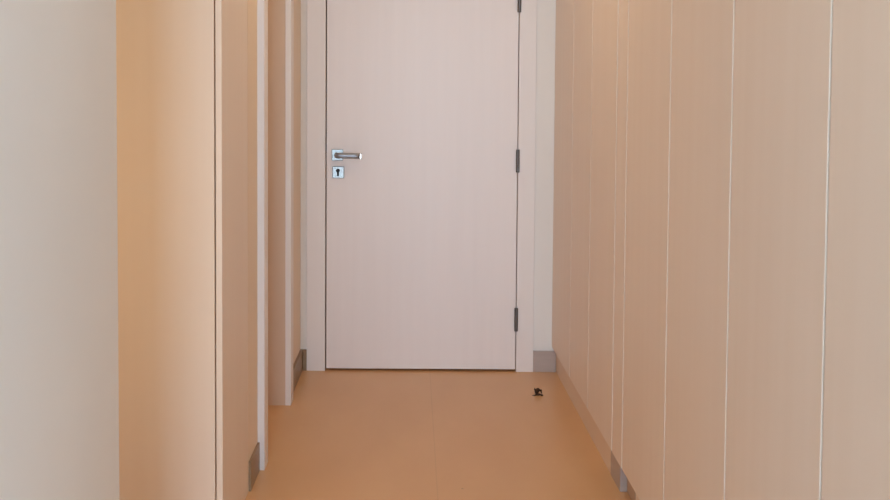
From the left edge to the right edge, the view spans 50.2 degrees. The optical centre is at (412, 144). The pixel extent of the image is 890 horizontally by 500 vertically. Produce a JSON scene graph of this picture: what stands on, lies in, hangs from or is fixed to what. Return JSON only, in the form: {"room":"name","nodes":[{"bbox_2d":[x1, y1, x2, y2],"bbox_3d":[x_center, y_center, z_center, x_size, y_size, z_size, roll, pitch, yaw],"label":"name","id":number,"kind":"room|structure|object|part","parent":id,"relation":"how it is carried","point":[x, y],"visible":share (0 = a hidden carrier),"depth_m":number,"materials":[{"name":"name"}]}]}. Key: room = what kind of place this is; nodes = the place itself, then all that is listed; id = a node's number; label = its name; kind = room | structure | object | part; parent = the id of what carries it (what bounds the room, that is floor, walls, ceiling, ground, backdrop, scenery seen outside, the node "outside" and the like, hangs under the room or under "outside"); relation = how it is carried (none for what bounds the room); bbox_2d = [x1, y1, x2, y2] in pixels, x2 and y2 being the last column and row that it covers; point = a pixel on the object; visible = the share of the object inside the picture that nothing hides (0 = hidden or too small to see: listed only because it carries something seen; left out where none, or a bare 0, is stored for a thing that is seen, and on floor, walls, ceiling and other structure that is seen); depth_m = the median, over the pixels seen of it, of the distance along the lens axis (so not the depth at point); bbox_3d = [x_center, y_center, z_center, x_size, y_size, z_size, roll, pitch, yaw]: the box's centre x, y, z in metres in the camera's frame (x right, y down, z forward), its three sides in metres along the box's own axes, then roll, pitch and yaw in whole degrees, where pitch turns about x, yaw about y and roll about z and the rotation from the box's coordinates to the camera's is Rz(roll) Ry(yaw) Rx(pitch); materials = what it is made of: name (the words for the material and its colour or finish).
{"room":"hallway","nodes":[
{"label":"hallway","id":0,"kind":"room"},
{"bbox_2d":[0,0,118,499],"bbox_3d":[-0.966,-0.027,1.003,0.868,2.500,1.406,0,2,0],"label":"wall","id":1,"kind":"structure","parent":0,"point":[59,364],"depth_m":1.43,"materials":[{"name":"paint"}]},
{"bbox_2d":[247,0,300,491],"bbox_3d":[-0.597,-0.140,3.778,0.130,2.500,1.440,0,2,0],"label":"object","id":2,"kind":"structure","parent":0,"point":[251,4],"depth_m":3.21,"materials":[{"name":"beige paint"}]},
{"bbox_2d":[300,0,555,350],"bbox_3d":[0.001,-0.171,4.597,2.800,2.500,0.200,0,2,0],"label":"wall","id":3,"kind":"structure","parent":0,"point":[546,9],"depth_m":4.51,"materials":[{"name":"paint"}]},
{"bbox_2d":[257,0,293,469],"bbox_3d":[-0.586,0.055,3.649,0.154,2.120,0.794,0,2,0],"label":"door frame","id":4,"kind":"structure","parent":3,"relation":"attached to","point":[275,18],"depth_m":3.96,"materials":[{"name":"white wood"}]},
{"bbox_3d":[-0.521,0.071,3.292,0.024,2.120,0.080,0,2,0],"label":"casing post","id":5,"kind":"part","parent":4,"relation":"part of","materials":[{"name":"white wood"}]},
{"bbox_3d":[-0.520,0.041,4.004,0.024,2.120,0.082,0,2,0],"label":"casing post","id":6,"kind":"part","parent":4,"relation":"part of","materials":[{"name":"white wood"}]},
{"bbox_2d":[249,349,302,490],"bbox_3d":[-0.533,1.059,3.830,0.012,0.100,1.434,0,2,0],"label":"baseboard","id":7,"kind":"structure","parent":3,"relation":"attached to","point":[254,462],"depth_m":3.27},
{"bbox_2d":[303,349,306,370],"bbox_3d":[-0.516,1.030,4.540,0.018,0.100,0.014,0,2,0],"label":"baseboard","id":8,"kind":"structure","parent":3,"relation":"attached to","point":[304,350],"depth_m":4.53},
{"bbox_2d":[307,0,536,371],"bbox_3d":[0.039,0.008,4.526,1.080,2.150,0.076,0,2,0],"label":"door frame","id":9,"kind":"structure","parent":3,"relation":"attached to","point":[316,9],"depth_m":4.50,"materials":[{"name":"white wood"}]},
{"bbox_3d":[-0.457,0.005,4.511,0.087,2.150,0.046,0,2,0],"label":"casing post","id":10,"kind":"part","parent":9,"relation":"part of","materials":[{"name":"white wood"}]},
{"bbox_3d":[0.538,0.011,4.511,0.081,2.150,0.046,0,2,0],"label":"casing post","id":11,"kind":"part","parent":9,"relation":"part of","materials":[{"name":"white wood"}]},
{"bbox_2d":[325,0,520,368],"bbox_3d":[0.045,0.051,4.483,0.918,2.046,0.101,0,2,0],"label":"door","id":12,"kind":"structure","parent":3,"relation":"in","point":[423,155],"depth_m":4.50,"materials":[{"name":"white wood"}]},
{"bbox_3d":[-0.354,0.132,4.495,0.056,0.056,0.008,0,2,0],"label":"key plate","id":13,"kind":"part","parent":12,"relation":"part of","materials":[{"name":"silver metal"}]},
{"bbox_3d":[-0.310,0.053,4.462,0.121,0.028,0.053,0,2,0],"label":"lever","id":14,"kind":"part","parent":12,"relation":"part of","materials":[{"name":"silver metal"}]},
{"bbox_2d":[533,351,555,371],"bbox_3d":[0.627,1.037,4.540,0.109,0.100,0.014,0,2,0],"label":"baseboard","id":15,"kind":"structure","parent":3,"relation":"attached to","point":[543,361],"depth_m":4.53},
{"bbox_2d":[245,368,630,499],"bbox_3d":[-0.008,1.290,0.754,4.800,0.100,8.000,0,2,0],"label":"floor","id":16,"kind":"structure","parent":0,"point":[345,433],"depth_m":3.60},
{"bbox_2d":[116,0,247,499],"bbox_3d":[-0.913,-0.084,2.848,0.764,2.460,0.412,0,2,0],"label":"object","id":17,"kind":"object","parent":16,"relation":"on","point":[182,65],"visible":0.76,"depth_m":2.66,"materials":[{"name":"beige wood"}]},
{"bbox_3d":[-0.540,-0.081,2.848,0.018,2.460,0.412,0,2,0],"label":"panel","id":18,"kind":"part","parent":17,"relation":"part of","materials":[{"name":"beige laminate"}]},
{"bbox_2d":[532,388,542,395],"bbox_3d":[0.547,1.088,4.176,0.051,0.028,0.043,0,2,0],"label":"scrap","id":19,"kind":"object","parent":16,"relation":"on","point":[537,390],"visible":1,"depth_m":4.17,"materials":[{"name":"black"}]},
{"bbox_2d":[552,0,573,404],"bbox_3d":[0.963,-0.130,4.238,0.586,2.460,0.517,0,2,0],"label":"tall cabinet","id":20,"kind":"object","parent":16,"relation":"on","point":[564,35],"visible":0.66,"depth_m":4.23,"materials":[{"name":"beige wood"}]},
{"bbox_2d":[570,0,592,439],"bbox_3d":[0.963,-0.111,3.770,0.586,2.460,0.417,0,2,0],"label":"tall cabinet","id":21,"kind":"object","parent":16,"relation":"on","point":[583,9],"visible":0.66,"depth_m":3.77,"materials":[{"name":"beige wood"}]},
{"bbox_2d":[588,0,618,473],"bbox_3d":[0.963,-0.093,3.342,0.586,2.460,0.439,0,2,0],"label":"tall cabinet","id":22,"kind":"object","parent":16,"relation":"on","point":[605,12],"visible":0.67,"depth_m":3.34,"materials":[{"name":"beige wood"}]},
{"bbox_2d":[611,0,635,499],"bbox_3d":[0.963,-0.083,3.099,0.586,2.460,0.260,0,2,0],"label":"wall panel","id":23,"kind":"object","parent":16,"relation":"on","point":[623,484],"visible":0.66,"depth_m":3.06,"materials":[{"name":"beige laminate"}]},
{"bbox_3d":[0.694,1.092,3.203,0.023,0.100,0.148,0,2,0],"label":"skirting","id":24,"kind":"part","parent":23,"relation":"part of","materials":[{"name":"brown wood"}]},
{"bbox_3d":[0.680,-0.139,3.045,0.021,2.336,0.142,0,2,0],"label":"panel","id":25,"kind":"part","parent":23,"relation":"part of","materials":[{"name":"beige laminate"}]},
{"bbox_2d":[622,0,671,499],"bbox_3d":[0.962,-0.067,2.720,0.586,2.460,0.496,0,2,0],"label":"tall cabinet","id":26,"kind":"object","parent":16,"relation":"on","point":[650,21],"visible":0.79,"depth_m":2.71,"materials":[{"name":"beige wood"}]},
{"bbox_2d":[664,0,734,499],"bbox_3d":[0.962,-0.047,2.232,0.586,2.460,0.479,0,2,0],"label":"tall cabinet","id":27,"kind":"object","parent":16,"relation":"on","point":[702,60],"visible":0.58,"depth_m":2.22,"materials":[{"name":"beige wood"}]},
{"bbox_2d":[725,0,832,499],"bbox_3d":[0.962,-0.027,1.759,0.586,2.460,0.466,0,2,0],"label":"wall panel","id":28,"kind":"object","parent":16,"relation":"on","point":[782,72],"visible":0.61,"depth_m":1.74,"materials":[{"name":"beige wood"}]},
{"bbox_2d":[821,0,889,499],"bbox_3d":[0.962,-0.007,1.281,0.586,2.460,0.489,0,2,0],"label":"wall panel","id":29,"kind":"object","parent":16,"relation":"on","point":[856,409],"visible":1,"depth_m":1.43,"materials":[{"name":"beige wood"}]}
]}

